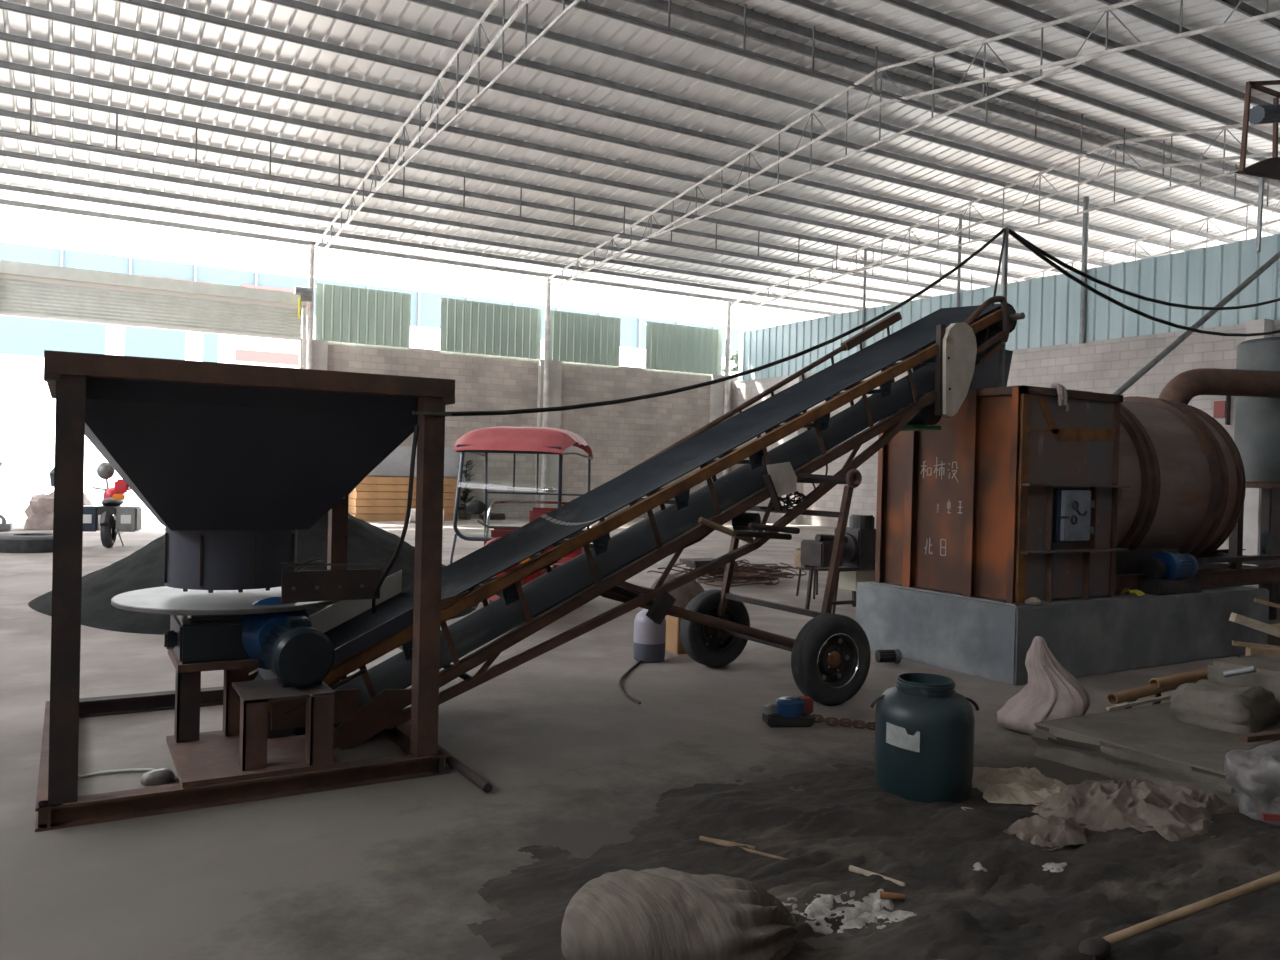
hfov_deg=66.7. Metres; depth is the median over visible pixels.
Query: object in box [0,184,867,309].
roof purlin
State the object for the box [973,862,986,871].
powder
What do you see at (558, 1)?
purlin
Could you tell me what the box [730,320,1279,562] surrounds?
wall
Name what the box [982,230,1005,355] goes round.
power cable
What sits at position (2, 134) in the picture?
roof purlin
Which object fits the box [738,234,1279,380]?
cladding
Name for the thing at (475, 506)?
mirror
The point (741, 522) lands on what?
motor
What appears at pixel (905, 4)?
purlin
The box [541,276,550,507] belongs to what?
column
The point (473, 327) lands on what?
cladding
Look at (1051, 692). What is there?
woven bag
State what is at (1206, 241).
roof truss
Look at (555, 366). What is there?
column
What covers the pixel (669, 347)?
cladding
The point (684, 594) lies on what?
sandbag
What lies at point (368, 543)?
heap
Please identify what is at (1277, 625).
timber
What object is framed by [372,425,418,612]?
power cable
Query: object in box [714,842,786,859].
stick
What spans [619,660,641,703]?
hose
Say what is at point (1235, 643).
timber
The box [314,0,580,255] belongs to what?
roof truss
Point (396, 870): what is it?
floor
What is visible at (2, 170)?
roof purlin
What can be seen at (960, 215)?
column
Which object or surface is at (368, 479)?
bundle
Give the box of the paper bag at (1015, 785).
[972,767,1067,804]
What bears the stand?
on the frame
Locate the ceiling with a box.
[0,0,1279,316]
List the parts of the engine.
leg, leg, stand rail, leg, fuel tank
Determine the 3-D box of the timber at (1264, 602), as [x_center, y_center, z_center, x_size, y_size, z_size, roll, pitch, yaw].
[4.834,0.955,7.379,0.323,0.106,0.040,2,1,9]
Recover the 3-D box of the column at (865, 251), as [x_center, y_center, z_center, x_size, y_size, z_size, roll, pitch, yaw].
[6.730,-5.134,29.215,0.086,3.540,0.090,1,1,-30]
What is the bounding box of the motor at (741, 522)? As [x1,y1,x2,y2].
[732,512,760,530]
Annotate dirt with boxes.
[467,763,1279,959]
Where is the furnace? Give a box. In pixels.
[870,341,1130,605]
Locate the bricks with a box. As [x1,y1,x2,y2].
[479,513,504,519]
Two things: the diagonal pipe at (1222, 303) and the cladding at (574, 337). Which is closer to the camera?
the diagonal pipe at (1222, 303)
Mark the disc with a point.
(1266, 536)
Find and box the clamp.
[412,411,451,415]
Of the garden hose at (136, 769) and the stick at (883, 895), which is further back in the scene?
the garden hose at (136, 769)
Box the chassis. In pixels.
[1115,549,1279,619]
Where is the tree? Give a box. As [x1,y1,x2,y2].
[722,350,738,380]
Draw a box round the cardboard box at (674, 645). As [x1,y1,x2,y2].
[665,615,686,653]
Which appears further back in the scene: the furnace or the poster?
the poster
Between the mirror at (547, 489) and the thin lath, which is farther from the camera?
the mirror at (547, 489)
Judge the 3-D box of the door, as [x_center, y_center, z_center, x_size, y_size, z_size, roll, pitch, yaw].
[-12.594,-2.186,25.498,7.490,6.470,0.750,1,1,-30]
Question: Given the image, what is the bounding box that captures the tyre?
[0,532,52,552]
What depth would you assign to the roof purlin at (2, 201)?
28.21 m
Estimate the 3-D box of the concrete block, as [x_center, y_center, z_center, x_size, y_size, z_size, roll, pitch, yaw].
[4.047,1.314,6.201,0.600,0.280,0.550,1,1,-30]
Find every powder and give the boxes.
[782,894,834,919]
[805,906,890,934]
[834,889,893,918]
[876,910,916,928]
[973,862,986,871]
[1042,862,1066,871]
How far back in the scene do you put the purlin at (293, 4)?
19.64 m
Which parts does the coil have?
wooden slat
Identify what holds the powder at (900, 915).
on the dirt
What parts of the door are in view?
shutter guide rail, shutter motor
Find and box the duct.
[1159,368,1279,404]
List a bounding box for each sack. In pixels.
[561,867,796,959]
[1169,679,1279,733]
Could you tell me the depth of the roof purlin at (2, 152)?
25.50 m
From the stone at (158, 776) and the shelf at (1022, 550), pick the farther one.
the shelf at (1022, 550)
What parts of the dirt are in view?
red strip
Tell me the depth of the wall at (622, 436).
31.29 m
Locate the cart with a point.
(4, 525)
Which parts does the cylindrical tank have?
leg, leg, leg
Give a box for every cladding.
[315,283,410,347]
[440,297,541,358]
[549,310,620,365]
[645,321,722,374]
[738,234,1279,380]
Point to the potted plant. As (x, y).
(463, 514)
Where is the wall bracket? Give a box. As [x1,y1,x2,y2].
[1225,396,1230,424]
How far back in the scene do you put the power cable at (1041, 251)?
9.85 m
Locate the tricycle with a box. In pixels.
[450,426,599,609]
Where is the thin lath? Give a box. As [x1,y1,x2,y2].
[1106,695,1170,710]
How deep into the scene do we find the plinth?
8.31 m
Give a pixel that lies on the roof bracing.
(30, 126)
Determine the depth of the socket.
6.19 m
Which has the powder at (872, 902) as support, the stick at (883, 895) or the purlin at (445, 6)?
the stick at (883, 895)
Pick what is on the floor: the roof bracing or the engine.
the engine
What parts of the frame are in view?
corner plate, post, post, post, corner plate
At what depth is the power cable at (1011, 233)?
9.66 m
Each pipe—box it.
[698,517,753,543]
[733,530,791,539]
[748,523,799,533]
[1113,251,1279,394]
[1223,666,1255,676]
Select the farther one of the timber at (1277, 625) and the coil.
the coil
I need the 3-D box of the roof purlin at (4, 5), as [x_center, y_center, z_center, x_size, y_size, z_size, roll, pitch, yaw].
[1.396,-7.440,22.572,43.000,0.115,0.055,1,1,-30]
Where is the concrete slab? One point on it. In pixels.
(1142, 742)
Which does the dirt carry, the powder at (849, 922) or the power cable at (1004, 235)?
the powder at (849, 922)
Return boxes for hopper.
[85,377,417,592]
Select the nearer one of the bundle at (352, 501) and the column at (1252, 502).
the column at (1252, 502)
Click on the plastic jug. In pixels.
(649, 642)
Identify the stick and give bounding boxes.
[699,836,754,848]
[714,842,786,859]
[849,865,905,886]
[880,891,904,899]
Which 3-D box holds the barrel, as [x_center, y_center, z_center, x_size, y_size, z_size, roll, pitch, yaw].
[1.446,1.301,4.960,0.521,0.580,0.518,1,1,-30]
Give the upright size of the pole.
1.580 m
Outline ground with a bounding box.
[0,495,156,518]
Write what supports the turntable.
on the stand
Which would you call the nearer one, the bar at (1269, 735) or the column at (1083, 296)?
the bar at (1269, 735)
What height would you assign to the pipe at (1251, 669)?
0.091 m
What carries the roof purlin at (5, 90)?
on the roof truss
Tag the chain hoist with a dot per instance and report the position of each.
(788, 711)
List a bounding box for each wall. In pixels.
[327,341,736,517]
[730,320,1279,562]
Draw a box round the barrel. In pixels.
[870,673,978,802]
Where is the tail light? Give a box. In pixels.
[112,494,124,499]
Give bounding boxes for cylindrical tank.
[1228,337,1279,603]
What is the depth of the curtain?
25.45 m
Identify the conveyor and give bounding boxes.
[249,296,1024,749]
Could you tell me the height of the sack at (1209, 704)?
0.229 m
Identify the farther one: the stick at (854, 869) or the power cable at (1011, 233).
the power cable at (1011, 233)
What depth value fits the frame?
4.58 m
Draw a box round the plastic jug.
[633,609,665,662]
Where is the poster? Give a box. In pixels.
[1213,401,1225,417]
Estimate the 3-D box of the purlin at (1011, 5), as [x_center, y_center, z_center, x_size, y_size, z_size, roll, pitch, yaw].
[5.824,-7.291,15.020,43.000,0.115,0.055,1,1,-30]
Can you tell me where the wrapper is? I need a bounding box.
[1121,588,1144,595]
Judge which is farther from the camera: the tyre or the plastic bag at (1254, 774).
the tyre
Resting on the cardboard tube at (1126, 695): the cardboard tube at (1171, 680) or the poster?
the cardboard tube at (1171, 680)
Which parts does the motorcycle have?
seat, fuel tank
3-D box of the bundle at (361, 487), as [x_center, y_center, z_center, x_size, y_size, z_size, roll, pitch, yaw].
[-6.894,0.229,28.312,2.970,0.195,1.000,1,1,-30]
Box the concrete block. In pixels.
[1207,654,1279,718]
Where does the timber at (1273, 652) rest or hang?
on the timber
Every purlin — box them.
[0,0,1149,258]
[0,32,1112,265]
[0,60,1071,272]
[0,86,1035,279]
[0,109,998,286]
[0,132,962,292]
[0,150,930,298]
[0,167,899,303]
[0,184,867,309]
[0,199,839,314]
[113,0,1194,251]
[261,0,1236,242]
[407,0,1279,234]
[551,0,1279,213]
[625,0,1279,200]
[687,0,1279,188]
[781,0,1267,161]
[881,0,1279,143]
[986,0,1272,105]
[1097,0,1279,77]
[1215,0,1279,30]
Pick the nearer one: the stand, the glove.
the stand
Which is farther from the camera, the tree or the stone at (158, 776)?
the tree
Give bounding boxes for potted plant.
[457,457,476,519]
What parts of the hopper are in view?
spout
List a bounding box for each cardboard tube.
[1107,682,1195,704]
[1149,668,1207,688]
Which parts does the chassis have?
panel, rail, leg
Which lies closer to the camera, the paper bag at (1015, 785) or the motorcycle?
the paper bag at (1015, 785)
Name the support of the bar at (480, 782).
on the floor
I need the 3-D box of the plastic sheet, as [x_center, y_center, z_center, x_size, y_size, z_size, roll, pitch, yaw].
[2.376,1.513,4.667,0.857,0.160,0.792,2,1,32]
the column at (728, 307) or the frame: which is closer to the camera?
the frame
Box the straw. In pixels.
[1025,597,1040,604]
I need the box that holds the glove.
[1051,383,1068,411]
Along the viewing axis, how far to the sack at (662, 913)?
3.08 m
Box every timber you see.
[1229,612,1279,637]
[1232,640,1279,647]
[1245,647,1279,657]
[1253,598,1279,608]
[1269,623,1279,627]
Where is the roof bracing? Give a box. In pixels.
[0,98,971,290]
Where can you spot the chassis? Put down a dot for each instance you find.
(1213, 570)
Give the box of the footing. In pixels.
[1268,608,1279,645]
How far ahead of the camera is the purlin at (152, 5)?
19.56 m
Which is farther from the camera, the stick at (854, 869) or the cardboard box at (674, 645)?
the cardboard box at (674, 645)
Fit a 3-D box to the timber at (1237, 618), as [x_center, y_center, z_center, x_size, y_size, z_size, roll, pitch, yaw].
[4.373,1.037,6.792,0.478,0.203,0.070,1,1,3]
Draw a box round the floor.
[0,518,1258,959]
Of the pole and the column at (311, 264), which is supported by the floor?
the column at (311, 264)
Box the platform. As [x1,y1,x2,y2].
[1234,80,1279,252]
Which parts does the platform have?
hoist motor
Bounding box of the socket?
[764,704,774,714]
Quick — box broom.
[1066,871,1279,959]
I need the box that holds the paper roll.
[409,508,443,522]
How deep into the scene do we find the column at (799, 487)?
31.61 m
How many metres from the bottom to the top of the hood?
0.570 m
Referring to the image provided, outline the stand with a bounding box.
[166,649,340,787]
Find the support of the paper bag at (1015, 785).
on the dirt
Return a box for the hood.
[912,341,1012,391]
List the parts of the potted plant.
pot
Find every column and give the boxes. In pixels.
[299,338,327,369]
[306,244,314,368]
[535,359,561,507]
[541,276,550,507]
[710,374,730,481]
[722,301,730,475]
[782,375,805,523]
[862,250,866,348]
[956,214,962,306]
[1079,196,1088,343]
[1242,319,1273,565]
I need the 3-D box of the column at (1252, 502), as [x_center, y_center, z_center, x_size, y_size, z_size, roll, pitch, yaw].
[12.270,-0.723,19.380,0.350,4.900,0.350,1,1,-30]
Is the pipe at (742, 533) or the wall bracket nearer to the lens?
the pipe at (742, 533)
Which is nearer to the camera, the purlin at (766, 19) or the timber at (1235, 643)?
the timber at (1235, 643)
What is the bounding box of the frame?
[35,350,454,831]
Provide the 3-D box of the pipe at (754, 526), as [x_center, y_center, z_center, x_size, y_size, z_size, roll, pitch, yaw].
[0.942,0.340,6.822,0.430,0.083,0.044,1,1,-30]
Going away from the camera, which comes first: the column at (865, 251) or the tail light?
the tail light
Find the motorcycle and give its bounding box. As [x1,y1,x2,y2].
[83,462,141,547]
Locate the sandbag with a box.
[651,573,704,608]
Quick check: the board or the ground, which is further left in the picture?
the ground
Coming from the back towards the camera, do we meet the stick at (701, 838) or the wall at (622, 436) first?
the wall at (622, 436)
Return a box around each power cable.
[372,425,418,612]
[435,228,1005,416]
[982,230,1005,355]
[1009,228,1279,309]
[1009,230,1279,336]
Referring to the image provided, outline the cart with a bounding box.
[0,462,11,529]
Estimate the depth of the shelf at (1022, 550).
8.00 m
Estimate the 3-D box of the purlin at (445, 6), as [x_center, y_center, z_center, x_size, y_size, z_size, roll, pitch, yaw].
[3.021,-7.735,19.813,43.000,0.115,0.055,1,1,-30]
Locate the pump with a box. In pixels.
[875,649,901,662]
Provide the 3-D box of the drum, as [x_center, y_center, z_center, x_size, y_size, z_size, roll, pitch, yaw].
[4.731,0.041,9.940,1.980,1.840,1.840,1,1,-30]
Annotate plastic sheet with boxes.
[1031,777,1238,841]
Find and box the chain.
[812,714,874,729]
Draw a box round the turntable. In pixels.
[111,553,379,687]
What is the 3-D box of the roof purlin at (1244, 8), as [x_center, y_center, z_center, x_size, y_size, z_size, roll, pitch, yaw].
[6.948,-6.909,13.092,43.000,0.115,0.055,1,1,-30]
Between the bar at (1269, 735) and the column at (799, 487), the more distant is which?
the column at (799, 487)
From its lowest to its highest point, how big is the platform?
3.423 m
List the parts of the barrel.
handle, handle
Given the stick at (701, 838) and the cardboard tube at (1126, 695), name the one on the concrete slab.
the cardboard tube at (1126, 695)
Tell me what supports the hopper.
attached to the frame
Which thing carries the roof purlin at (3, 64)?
attached to the ceiling
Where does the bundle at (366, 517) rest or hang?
on the floor
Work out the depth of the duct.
10.85 m
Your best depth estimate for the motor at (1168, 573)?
8.77 m
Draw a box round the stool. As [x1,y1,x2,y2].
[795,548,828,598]
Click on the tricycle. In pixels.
(503, 439)
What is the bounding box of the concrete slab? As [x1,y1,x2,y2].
[1031,702,1279,807]
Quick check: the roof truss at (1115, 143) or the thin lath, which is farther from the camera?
the roof truss at (1115, 143)
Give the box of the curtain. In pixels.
[0,278,301,337]
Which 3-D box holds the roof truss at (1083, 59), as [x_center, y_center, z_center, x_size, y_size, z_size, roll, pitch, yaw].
[4.549,-6.312,18.346,0.072,2.987,29.916,1,1,-30]
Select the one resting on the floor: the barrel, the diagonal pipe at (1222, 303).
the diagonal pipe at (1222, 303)
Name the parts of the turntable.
motor, tie rod, scraper plate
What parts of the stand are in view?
leg, plate, leg, leg, plate, motor plate, leg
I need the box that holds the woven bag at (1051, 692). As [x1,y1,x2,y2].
[997,636,1089,734]
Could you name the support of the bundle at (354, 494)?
on the bundle at (352, 501)
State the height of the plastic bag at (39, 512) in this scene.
0.980 m
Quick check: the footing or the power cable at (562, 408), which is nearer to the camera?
the power cable at (562, 408)
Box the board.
[368,446,464,476]
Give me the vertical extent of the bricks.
0.200 m
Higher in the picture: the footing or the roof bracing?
the roof bracing
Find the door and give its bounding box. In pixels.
[0,260,312,368]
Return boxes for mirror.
[466,500,485,523]
[541,487,556,491]
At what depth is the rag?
4.29 m
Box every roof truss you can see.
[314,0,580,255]
[545,0,1279,286]
[731,122,1279,310]
[999,194,1279,284]
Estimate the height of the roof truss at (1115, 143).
2.987 m
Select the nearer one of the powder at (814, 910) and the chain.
the powder at (814, 910)
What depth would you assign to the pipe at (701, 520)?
6.70 m
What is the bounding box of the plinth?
[856,581,1268,685]
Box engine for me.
[800,514,875,613]
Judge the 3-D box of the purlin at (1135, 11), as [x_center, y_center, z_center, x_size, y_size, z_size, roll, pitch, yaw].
[6.386,-7.100,14.056,43.000,0.115,0.055,1,1,-30]
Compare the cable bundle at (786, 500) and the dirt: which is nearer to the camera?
the dirt
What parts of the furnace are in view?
casing, plate, door frame, door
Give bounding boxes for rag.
[1003,815,1087,850]
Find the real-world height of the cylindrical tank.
3.090 m
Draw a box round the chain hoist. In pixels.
[762,696,813,727]
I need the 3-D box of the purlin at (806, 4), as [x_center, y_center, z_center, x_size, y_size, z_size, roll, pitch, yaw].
[4.700,-7.673,16.949,43.000,0.115,0.055,1,1,-30]
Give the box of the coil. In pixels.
[647,558,806,586]
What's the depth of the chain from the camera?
6.19 m
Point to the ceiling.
(1258, 40)
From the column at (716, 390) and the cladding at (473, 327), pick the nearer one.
the cladding at (473, 327)
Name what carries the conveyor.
on the floor
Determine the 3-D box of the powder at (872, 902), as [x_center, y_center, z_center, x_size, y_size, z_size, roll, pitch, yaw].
[0.844,1.566,3.576,0.258,0.048,0.180,1,1,-30]
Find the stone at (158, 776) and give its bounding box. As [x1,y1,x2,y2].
[140,768,174,784]
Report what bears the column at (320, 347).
on the floor
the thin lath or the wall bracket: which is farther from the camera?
the wall bracket
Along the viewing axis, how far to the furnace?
8.11 m
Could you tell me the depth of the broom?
3.28 m
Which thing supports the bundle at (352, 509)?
on the bundle at (366, 517)
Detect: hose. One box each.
[79,768,155,778]
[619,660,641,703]
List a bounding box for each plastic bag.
[24,491,92,529]
[1224,741,1279,825]
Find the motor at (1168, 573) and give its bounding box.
[1138,551,1201,595]
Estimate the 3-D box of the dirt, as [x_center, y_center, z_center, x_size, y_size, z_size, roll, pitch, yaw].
[1.684,1.563,3.944,4.683,0.084,3.025,1,1,-7]
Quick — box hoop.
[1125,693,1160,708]
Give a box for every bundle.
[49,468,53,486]
[348,498,455,506]
[348,505,454,513]
[349,491,455,498]
[349,513,457,520]
[353,484,456,491]
[359,476,456,484]
[760,460,827,510]
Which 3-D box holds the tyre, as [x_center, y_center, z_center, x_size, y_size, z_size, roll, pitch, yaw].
[-10.329,1.059,16.579,1.360,0.260,1.360,1,1,-30]
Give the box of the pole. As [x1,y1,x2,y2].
[998,227,1008,386]
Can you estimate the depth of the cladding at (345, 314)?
28.37 m
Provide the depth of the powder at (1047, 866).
3.97 m
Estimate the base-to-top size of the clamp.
0.015 m
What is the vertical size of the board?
0.870 m
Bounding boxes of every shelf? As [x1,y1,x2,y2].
[1020,548,1128,553]
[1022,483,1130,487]
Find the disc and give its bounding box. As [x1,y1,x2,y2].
[1261,531,1270,554]
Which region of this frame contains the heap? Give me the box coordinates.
[28,512,478,634]
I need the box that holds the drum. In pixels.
[1066,389,1245,557]
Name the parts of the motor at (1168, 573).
motor, motor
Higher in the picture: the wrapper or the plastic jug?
the wrapper
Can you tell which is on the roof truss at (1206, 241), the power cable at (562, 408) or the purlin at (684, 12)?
the purlin at (684, 12)
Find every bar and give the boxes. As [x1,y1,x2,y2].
[446,756,491,792]
[1239,730,1279,742]

